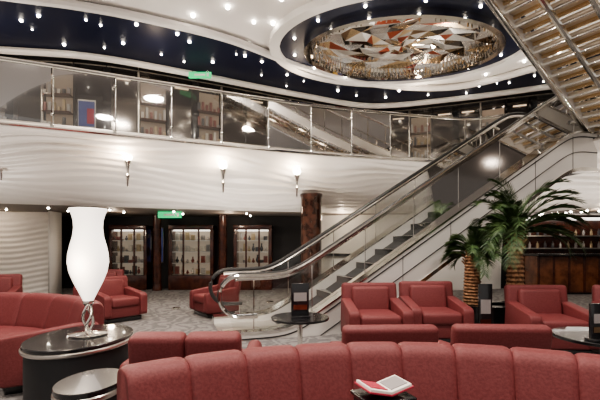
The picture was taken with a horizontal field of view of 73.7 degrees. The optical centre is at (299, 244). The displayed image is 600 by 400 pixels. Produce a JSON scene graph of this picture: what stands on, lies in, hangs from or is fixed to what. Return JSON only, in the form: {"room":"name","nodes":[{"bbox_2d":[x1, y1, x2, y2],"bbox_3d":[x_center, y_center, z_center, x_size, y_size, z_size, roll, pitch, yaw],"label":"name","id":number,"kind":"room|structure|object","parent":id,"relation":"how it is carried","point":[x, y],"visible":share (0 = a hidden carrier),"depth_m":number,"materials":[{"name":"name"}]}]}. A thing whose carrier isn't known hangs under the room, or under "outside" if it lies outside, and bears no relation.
{"room":"ship interior","nodes":[
{"label":"ship interior","id":0,"kind":"room"},
{"bbox_2d":[0,211,61,293],"bbox_3d":[-9.018,0.230,10.622,4.968,2.240,0.509,0,0,-3],"label":"wall","id":1,"kind":"structure","parent":0,"point":[30,242],"depth_m":10.70,"materials":[{"name":"white paint"}]},
{"bbox_2d":[4,125,429,162],"bbox_3d":[-1.200,-2.025,10.300,21.600,0.050,11.400,0,0,0],"label":"floor","id":2,"kind":"structure","parent":0,"point":[4,125],"depth_m":7.82,"materials":[{"name":"white paint"}]},
{"bbox_2d":[0,56,507,159],"bbox_3d":[-3.567,-2.618,7.447,17.816,1.136,0.864,0,0,-17],"label":"glass balustrade","id":3,"kind":"object","parent":2,"relation":"on","point":[290,126],"visible":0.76,"depth_m":8.83,"materials":[{"name":"clear glass"}]},
{"bbox_2d":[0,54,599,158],"bbox_3d":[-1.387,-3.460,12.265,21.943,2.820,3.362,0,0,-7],"label":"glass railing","id":4,"kind":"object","parent":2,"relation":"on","point":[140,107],"visible":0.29,"depth_m":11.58,"materials":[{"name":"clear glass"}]},
{"bbox_2d":[0,122,599,161],"bbox_3d":[-1.349,-2.030,7.428,21.671,0.048,4.122,0,0,-4],"label":"trim","id":5,"kind":"structure","parent":2,"relation":"attached to","point":[1,123],"depth_m":7.88,"materials":[{"name":"silver metal"}]},
{"bbox_2d":[484,0,599,136],"bbox_3d":[3.792,-3.519,5.654,6.278,3.060,1.700,0,0,-32],"label":"staircase","id":6,"kind":"structure","parent":2,"relation":"on","point":[509,15],"depth_m":6.38,"materials":[{"name":"gold"}]},
{"bbox_2d":[62,217,506,287],"bbox_3d":[-1.000,0.230,12.600,23.000,2.240,0.200,0,0,0],"label":"wall","id":7,"kind":"structure","parent":0,"point":[286,230],"depth_m":12.50,"materials":[{"name":"black wood"}]},
{"bbox_2d":[152,227,163,262],"bbox_3d":[-4.420,0.000,12.457,0.360,1.100,0.075,0,0,0],"label":"poster","id":8,"kind":"object","parent":7,"relation":"attached to","point":[162,228],"visible":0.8,"depth_m":12.44,"materials":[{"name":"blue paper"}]},
{"bbox_2d":[0,0,599,108],"bbox_3d":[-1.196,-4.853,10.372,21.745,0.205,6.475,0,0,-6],"label":"ceiling","id":9,"kind":"structure","parent":0,"point":[59,22],"depth_m":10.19,"materials":[{"name":"paint"}]},
{"bbox_2d":[189,68,210,78],"bbox_3d":[-2.750,-4.728,10.995,0.620,0.285,0.060,0,0,0],"label":"exit sign","id":10,"kind":"object","parent":9,"relation":"hanging from","point":[192,75],"visible":1,"depth_m":10.98,"materials":[{"name":"green plastic"}]},
{"bbox_2d":[19,0,559,97],"bbox_3d":[-0.410,-4.898,10.199,19.027,0.164,6.282,0,0,0],"label":"lights","id":11,"kind":"object","parent":9,"relation":"in","point":[227,6],"depth_m":9.03},
{"bbox_2d":[0,288,599,399],"bbox_3d":[-1.000,1.400,4.500,23.000,0.100,17.400,0,0,0],"label":"floor","id":12,"kind":"structure","parent":0,"point":[160,316],"depth_m":8.24,"materials":[{"name":"grey carpet"}]},
{"bbox_2d":[0,274,22,291],"bbox_3d":[-5.513,0.943,7.131,0.830,0.794,0.827,0,0,-23],"label":"armchair","id":13,"kind":"object","parent":12,"relation":"on","point":[8,282],"visible":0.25,"depth_m":7.41,"materials":[{"name":"red leather"}]},
{"bbox_2d":[0,292,103,394],"bbox_3d":[-3.535,0.960,4.203,3.246,0.780,1.429,0,0,0],"label":"curved sofa","id":14,"kind":"object","parent":12,"relation":"on","point":[24,316],"visible":0.41,"depth_m":4.31,"materials":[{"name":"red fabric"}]},
{"bbox_2d":[19,324,133,399],"bbox_3d":[-1.760,1.040,3.220,0.755,0.620,0.959,0,0,0],"label":"drum side table","id":15,"kind":"object","parent":12,"relation":"on","point":[51,357],"visible":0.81,"depth_m":2.87,"materials":[{"name":"black"}]},
{"bbox_2d":[67,207,108,338],"bbox_3d":[-1.720,0.217,3.250,0.306,1.025,0.306,0,0,19],"label":"table lamp","id":16,"kind":"object","parent":15,"relation":"on","point":[87,255],"visible":1,"depth_m":3.16,"materials":[{"name":"white glass"}]},
{"bbox_2d":[51,368,118,399],"bbox_3d":[-1.160,1.050,2.220,0.347,0.600,0.449,0,0,0],"label":"drum side table","id":17,"kind":"object","parent":12,"relation":"on","point":[96,384],"visible":0.74,"depth_m":2.13,"materials":[{"name":"black"}]},
{"bbox_2d":[73,269,123,295],"bbox_3d":[-4.307,0.943,8.633,0.830,0.794,0.827,0,0,-11],"label":"armchair","id":18,"kind":"object","parent":12,"relation":"on","point":[111,272],"visible":0.06,"depth_m":8.88,"materials":[{"name":"red leather"}]},
{"bbox_2d":[94,276,146,323],"bbox_3d":[-3.325,0.964,7.220,0.785,0.754,0.788,0,0,38],"label":"armchair","id":19,"kind":"object","parent":12,"relation":"on","point":[121,302],"visible":0.7,"depth_m":7.14,"materials":[{"name":"red leather"}]},
{"bbox_2d":[108,225,151,289],"bbox_3d":[-5.175,0.375,12.220,1.150,1.950,0.500,0,0,0],"label":"display cabinet","id":20,"kind":"object","parent":12,"relation":"on","point":[129,246],"visible":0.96,"depth_m":12.15,"materials":[{"name":"brown wood"}]},
{"bbox_2d":[152,214,161,290],"bbox_3d":[-4.250,0.225,11.900,0.276,2.250,0.276,0,0,0],"label":"column","id":21,"kind":"structure","parent":12,"relation":"on","point":[157,286],"depth_m":11.79,"materials":[{"name":"brown wood"}]},
{"bbox_2d":[119,331,261,368],"bbox_3d":[-0.799,0.972,3.093,0.960,0.736,0.815,0,0,-2],"label":"loveseat","id":22,"kind":"object","parent":12,"relation":"on","point":[153,345],"visible":0.29,"depth_m":2.69,"materials":[{"name":"red leather"}]},
{"bbox_2d":[168,225,216,289],"bbox_3d":[-3.275,0.375,12.220,1.350,1.950,0.500,0,0,0],"label":"display cabinet","id":23,"kind":"object","parent":12,"relation":"on","point":[192,249],"visible":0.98,"depth_m":12.10,"materials":[{"name":"brown wood"}]},
{"bbox_2d":[189,275,240,317],"bbox_3d":[-1.636,0.976,7.769,0.761,0.730,0.764,0,0,-38],"label":"armchair","id":24,"kind":"object","parent":12,"relation":"on","point":[201,302],"visible":0.63,"depth_m":7.57,"materials":[{"name":"red leather"}]},
{"bbox_2d":[218,214,226,277],"bbox_3d":[-2.300,0.225,11.900,0.276,2.250,0.276,0,0,0],"label":"column","id":25,"kind":"structure","parent":12,"relation":"on","point":[222,217],"depth_m":11.79,"materials":[{"name":"brown wood"}]},
{"bbox_2d":[233,225,272,289],"bbox_3d":[-1.425,0.375,12.220,1.150,1.950,0.500,0,0,0],"label":"display cabinet","id":26,"kind":"object","parent":12,"relation":"on","point":[252,244],"visible":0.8,"depth_m":12.10,"materials":[{"name":"brown wood"}]},
{"bbox_2d":[271,312,328,344],"bbox_3d":[0.000,1.100,4.750,0.690,0.500,0.690,0,0,0],"label":"coffee table","id":27,"kind":"object","parent":12,"relation":"on","point":[283,318],"visible":0.6,"depth_m":4.63,"materials":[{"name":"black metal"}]},
{"bbox_2d":[290,283,309,317],"bbox_3d":[0.000,0.648,4.700,0.220,0.400,0.120,0,0,-11],"label":"holder","id":28,"kind":"object","parent":27,"relation":"on","point":[299,291],"visible":1,"depth_m":4.68,"materials":[{"name":"black paint"}]},
{"bbox_2d":[300,193,321,282],"bbox_3d":[0.280,0.040,10.000,0.598,2.620,0.598,0,0,0],"label":"wood column","id":29,"kind":"structure","parent":12,"relation":"on","point":[311,203],"depth_m":9.77,"materials":[{"name":"brown wood"}]},
{"bbox_2d":[322,253,351,272],"bbox_3d":[2.000,0.780,10.250,3.000,1.140,1.500,0,0,0],"label":"reception desk","id":30,"kind":"object","parent":12,"relation":"on","point":[327,261],"visible":0.07,"depth_m":10.25,"materials":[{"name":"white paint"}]},
{"bbox_2d":[117,341,599,399],"bbox_3d":[0.966,0.960,1.609,3.725,0.780,1.505,0,0,19],"label":"curved sofa","id":31,"kind":"object","parent":12,"relation":"on","point":[436,370],"visible":0.98,"depth_m":2.12,"materials":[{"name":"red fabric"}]},
{"bbox_2d":[341,282,413,331],"bbox_3d":[1.018,0.943,5.483,0.830,0.794,0.827,0,0,-3],"label":"armchair","id":32,"kind":"object","parent":12,"relation":"on","point":[361,303],"visible":0.56,"depth_m":5.61,"materials":[{"name":"red leather"}]},
{"bbox_2d":[331,324,438,343],"bbox_3d":[0.671,0.976,3.369,0.764,0.730,0.761,0,0,-3],"label":"armchair","id":33,"kind":"object","parent":12,"relation":"on","point":[397,333],"visible":0.22,"depth_m":3.00,"materials":[{"name":"red leather"}]},
{"bbox_2d":[208,91,597,340],"bbox_3d":[2.089,-0.541,7.408,7.292,4.922,1.659,0,0,-18],"label":"escalator","id":34,"kind":"object","parent":12,"relation":"on","point":[542,144],"visible":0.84,"depth_m":7.13,"materials":[{"name":"silver metal"}]},
{"bbox_2d":[399,281,473,342],"bbox_3d":[1.900,0.943,5.713,0.830,0.794,0.827,0,0,0],"label":"armchair","id":35,"kind":"object","parent":12,"relation":"on","point":[431,302],"visible":0.56,"depth_m":5.70,"materials":[{"name":"red leather"}]},
{"bbox_2d":[468,305,477,323],"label":"planter","id":36,"kind":"object","parent":12,"relation":"on","point":[475,308],"depth_m":5.85,"materials":[{"name":"black paint"}]},
{"bbox_2d":[439,217,526,305],"bbox_3d":[2.762,0.253,5.901,1.274,1.315,1.168,0,0,0],"label":"potted palm","id":37,"kind":"object","parent":36,"relation":"on","point":[474,259],"visible":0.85,"depth_m":5.97,"materials":[{"name":"green plant"}]},
{"bbox_2d":[478,284,491,323],"bbox_3d":[2.620,0.950,5.660,0.200,0.800,0.120,0,0,0],"label":"menu stand","id":38,"kind":"object","parent":12,"relation":"on","point":[484,290],"visible":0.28,"depth_m":5.64,"materials":[{"name":"black paint"}]},
{"bbox_2d":[438,324,552,349],"bbox_3d":[1.558,0.976,3.389,0.764,0.730,0.761,0,0,3],"label":"armchair","id":39,"kind":"object","parent":12,"relation":"on","point":[539,336],"visible":0.26,"depth_m":3.02,"materials":[{"name":"red leather"}]},
{"bbox_2d":[492,301,504,323],"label":"planter","id":40,"kind":"object","parent":12,"relation":"on","point":[498,312],"depth_m":5.76,"materials":[{"name":"black paint"}]},
{"bbox_2d":[470,177,591,284],"bbox_3d":[3.321,-0.032,5.932,1.812,1.883,1.530,0,0,0],"label":"potted palm","id":41,"kind":"object","parent":40,"relation":"on","point":[512,219],"visible":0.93,"depth_m":5.84,"materials":[{"name":"green plant"}]},
{"bbox_2d":[504,285,599,354],"bbox_3d":[3.203,0.943,5.153,0.830,0.794,0.827,0,0,5],"label":"armchair","id":42,"kind":"object","parent":12,"relation":"on","point":[548,305],"visible":0.52,"depth_m":5.26,"materials":[{"name":"red leather"}]},
{"bbox_2d":[522,217,599,293],"bbox_3d":[7.950,0.250,11.475,3.100,2.200,1.450,0,0,0],"label":"bar counter","id":43,"kind":"object","parent":12,"relation":"on","point":[547,260],"depth_m":11.00,"materials":[{"name":"brown wood"}]},
{"bbox_2d":[552,327,599,346],"bbox_3d":[2.850,1.100,3.750,0.850,0.500,0.850,0,0,0],"label":"coffee table","id":44,"kind":"object","parent":12,"relation":"on","point":[576,335],"visible":0.48,"depth_m":3.80,"materials":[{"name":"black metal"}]},
{"bbox_2d":[584,303,599,341],"bbox_3d":[2.660,0.683,3.550,0.200,0.330,0.120,0,0,-6],"label":"holder","id":45,"kind":"object","parent":44,"relation":"on","point":[594,308],"visible":1,"depth_m":3.53,"materials":[{"name":"black paint"}]},
{"bbox_2d":[591,285,599,302],"bbox_3d":[4.216,0.943,5.029,0.830,0.794,0.827,0,0,29],"label":"armchair","id":46,"kind":"object","parent":12,"relation":"on","point":[595,288],"visible":0.29,"depth_m":5.44,"materials":[{"name":"red leather"}]},
{"bbox_3d":[0.300,1.100,1.180,0.530,0.500,0.530,0,0,0],"label":"coffee table","id":47,"kind":"object","parent":12,"relation":"on","visible":0},
{"bbox_2d":[350,375,416,399],"bbox_3d":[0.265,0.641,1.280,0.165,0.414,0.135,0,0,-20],"label":"booklet","id":48,"kind":"object","parent":47,"relation":"on","point":[393,387],"visible":1,"depth_m":1.25,"materials":[{"name":"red paper"}]},
{"bbox_2d":[0,204,599,216],"bbox_3d":[-1.650,-0.925,10.000,22.700,0.050,6.000,0,0,0],"label":"ceiling","id":49,"kind":"structure","parent":0,"point":[116,211],"depth_m":11.08,"materials":[{"name":"grey paint"}]},
{"bbox_2d":[158,211,181,217],"bbox_3d":[-3.450,-0.858,10.595,0.620,0.285,0.060,0,0,0],"label":"exit sign","id":50,"kind":"object","parent":49,"relation":"hanging from","point":[162,214],"visible":0.89,"depth_m":10.58,"materials":[{"name":"green plastic"}]},
{"bbox_2d":[0,125,599,213],"bbox_3d":[-1.702,-1.455,8.300,22.727,1.110,5.858,0,0,-4],"label":"fascia","id":51,"kind":"object","parent":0,"point":[41,166],"visible":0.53,"depth_m":8.75,"materials":[{"name":"white paint"}]},
{"bbox_2d":[0,168,3,179],"bbox_3d":[-5.550,-1.580,7.565,0.180,0.768,0.450,0,0,0],"label":"wall sconce","id":52,"kind":"object","parent":51,"relation":"attached to","point":[1,169],"visible":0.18,"depth_m":7.42,"materials":[{"name":"silver metal"}]},
{"bbox_2d":[123,154,132,185],"bbox_3d":[-3.330,-1.510,7.865,0.180,0.768,0.450,0,0,0],"label":"wall sconce","id":53,"kind":"object","parent":51,"relation":"attached to","point":[127,158],"visible":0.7,"depth_m":7.70,"materials":[{"name":"silver metal"}]},
{"bbox_2d":[219,161,226,191],"bbox_3d":[-1.620,-1.480,8.565,0.180,0.768,0.450,0,0,0],"label":"wall sconce","id":54,"kind":"object","parent":51,"relation":"attached to","point":[223,164],"visible":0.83,"depth_m":8.39,"materials":[{"name":"silver metal"}]},
{"bbox_2d":[293,166,300,196],"bbox_3d":[-0.070,-1.460,9.165,0.180,0.768,0.450,0,0,0],"label":"wall sconce","id":55,"kind":"object","parent":51,"relation":"attached to","point":[296,171],"visible":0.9,"depth_m":8.99,"materials":[{"name":"silver metal"}]},
{"bbox_2d":[19,60,599,156],"bbox_3d":[-1.346,-3.500,12.422,21.867,2.900,3.168,0,0,-7],"label":"wall","id":56,"kind":"structure","parent":0,"point":[496,105],"depth_m":12.84,"materials":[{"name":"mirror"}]},
{"bbox_2d":[269,0,546,86],"bbox_3d":[2.500,-4.800,9.800,6.500,0.300,4.700,0,0,0],"label":"ceiling","id":57,"kind":"structure","parent":0,"point":[390,43],"depth_m":9.53,"materials":[{"name":"white paint"}]},
{"bbox_2d":[322,214,501,289],"bbox_3d":[3.400,0.230,11.950,5.600,2.240,0.800,0,0,0],"label":"wall","id":58,"kind":"structure","parent":0,"point":[456,276],"depth_m":11.94,"materials":[{"name":"white paint"}]}
]}

